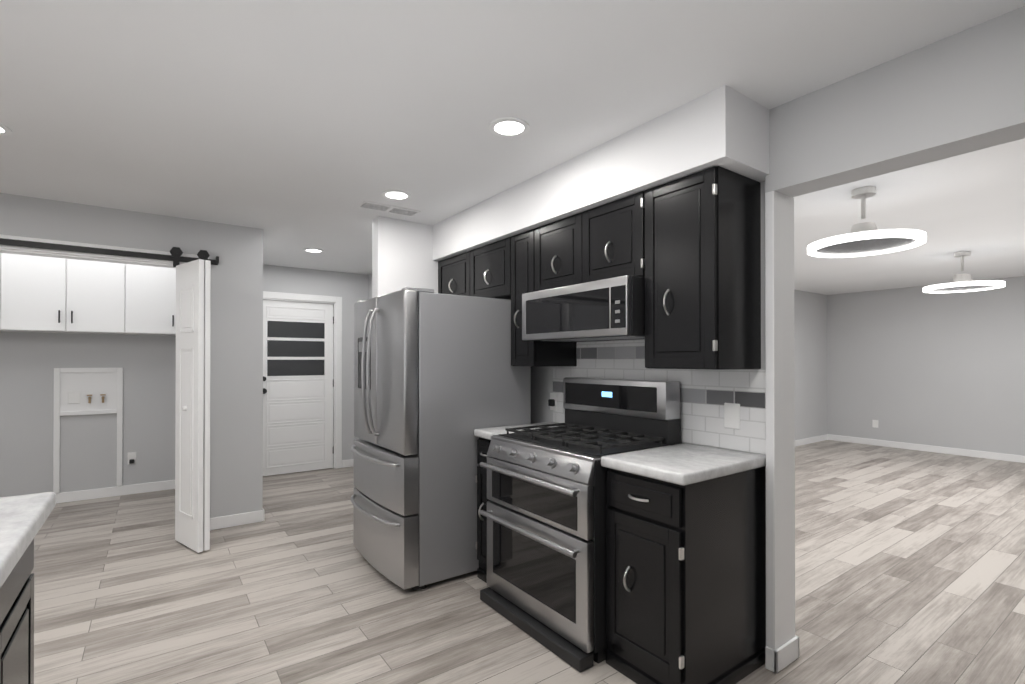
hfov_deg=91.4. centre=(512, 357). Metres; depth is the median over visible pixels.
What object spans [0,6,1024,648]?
wall
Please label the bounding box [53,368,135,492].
outlet box
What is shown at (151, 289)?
upper cabinet
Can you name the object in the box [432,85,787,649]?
wall
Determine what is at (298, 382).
hall door
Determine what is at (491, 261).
upper cabinet
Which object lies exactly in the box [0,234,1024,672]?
baseboard
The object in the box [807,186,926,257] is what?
ceiling fan light
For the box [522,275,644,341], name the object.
microwave
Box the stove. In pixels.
[480,377,680,671]
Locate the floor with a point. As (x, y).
(909, 566)
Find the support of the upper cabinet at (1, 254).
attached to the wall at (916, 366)
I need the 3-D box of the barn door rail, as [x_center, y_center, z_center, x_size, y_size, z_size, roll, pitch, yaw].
[-3.327,-0.760,3.236,2.475,0.150,0.062,0,0,-36]
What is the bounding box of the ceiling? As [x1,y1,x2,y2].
[0,0,1024,294]
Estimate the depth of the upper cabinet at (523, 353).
3.17 m
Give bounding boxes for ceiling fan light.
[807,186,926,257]
[923,251,1004,292]
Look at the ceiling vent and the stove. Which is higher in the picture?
the ceiling vent
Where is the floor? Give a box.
[30,440,1024,683]
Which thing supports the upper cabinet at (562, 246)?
attached to the wall at (725, 126)
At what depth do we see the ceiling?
2.13 m
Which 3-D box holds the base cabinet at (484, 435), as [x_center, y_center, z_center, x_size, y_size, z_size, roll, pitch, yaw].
[0.079,0.901,3.160,0.648,0.920,0.254,0,0,-36]
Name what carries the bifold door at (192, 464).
hanging from the barn door rail
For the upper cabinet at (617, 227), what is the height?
0.408 m
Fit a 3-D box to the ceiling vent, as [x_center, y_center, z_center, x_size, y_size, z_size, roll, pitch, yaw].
[-0.889,-1.071,3.618,0.420,0.012,0.150,0,0,-36]
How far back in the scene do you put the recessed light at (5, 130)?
2.38 m
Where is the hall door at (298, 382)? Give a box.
[263,300,333,475]
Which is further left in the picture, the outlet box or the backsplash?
the outlet box
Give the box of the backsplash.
[548,340,765,453]
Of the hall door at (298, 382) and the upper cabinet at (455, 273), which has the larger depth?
the hall door at (298, 382)
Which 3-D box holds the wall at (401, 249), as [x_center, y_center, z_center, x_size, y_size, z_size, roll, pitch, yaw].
[-0.875,0.145,3.979,0.450,2.440,0.120,0,0,-36]
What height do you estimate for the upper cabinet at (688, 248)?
0.848 m
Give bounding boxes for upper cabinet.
[0,253,3,331]
[4,253,127,333]
[128,264,175,335]
[438,249,473,295]
[474,237,509,298]
[506,229,576,366]
[534,209,589,291]
[590,190,645,281]
[645,166,760,369]
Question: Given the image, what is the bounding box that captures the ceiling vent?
[357,201,420,216]
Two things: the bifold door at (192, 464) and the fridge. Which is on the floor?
the fridge
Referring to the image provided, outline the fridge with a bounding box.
[351,287,530,589]
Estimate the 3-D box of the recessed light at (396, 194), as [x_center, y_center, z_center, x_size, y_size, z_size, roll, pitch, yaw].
[-0.767,-1.075,3.312,0.190,0.008,0.190,0,0,-36]
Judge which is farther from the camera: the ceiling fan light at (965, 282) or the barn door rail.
the ceiling fan light at (965, 282)
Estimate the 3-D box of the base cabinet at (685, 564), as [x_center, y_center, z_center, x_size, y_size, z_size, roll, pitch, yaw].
[0.759,0.896,2.212,0.648,0.920,0.433,0,0,-36]
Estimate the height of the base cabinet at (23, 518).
0.920 m
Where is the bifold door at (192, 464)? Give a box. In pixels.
[175,259,210,552]
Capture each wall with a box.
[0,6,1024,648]
[372,216,431,297]
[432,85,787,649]
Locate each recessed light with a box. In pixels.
[0,123,11,135]
[303,248,323,252]
[382,190,410,199]
[489,117,528,136]
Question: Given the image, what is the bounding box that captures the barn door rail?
[0,238,218,266]
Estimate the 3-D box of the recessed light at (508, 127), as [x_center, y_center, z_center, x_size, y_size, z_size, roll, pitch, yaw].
[-0.015,-1.079,2.350,0.190,0.008,0.190,0,0,-36]
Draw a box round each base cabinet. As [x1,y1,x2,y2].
[0,492,55,683]
[474,422,558,582]
[601,443,765,683]
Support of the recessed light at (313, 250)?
in the ceiling
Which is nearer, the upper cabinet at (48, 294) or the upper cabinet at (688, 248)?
the upper cabinet at (688, 248)

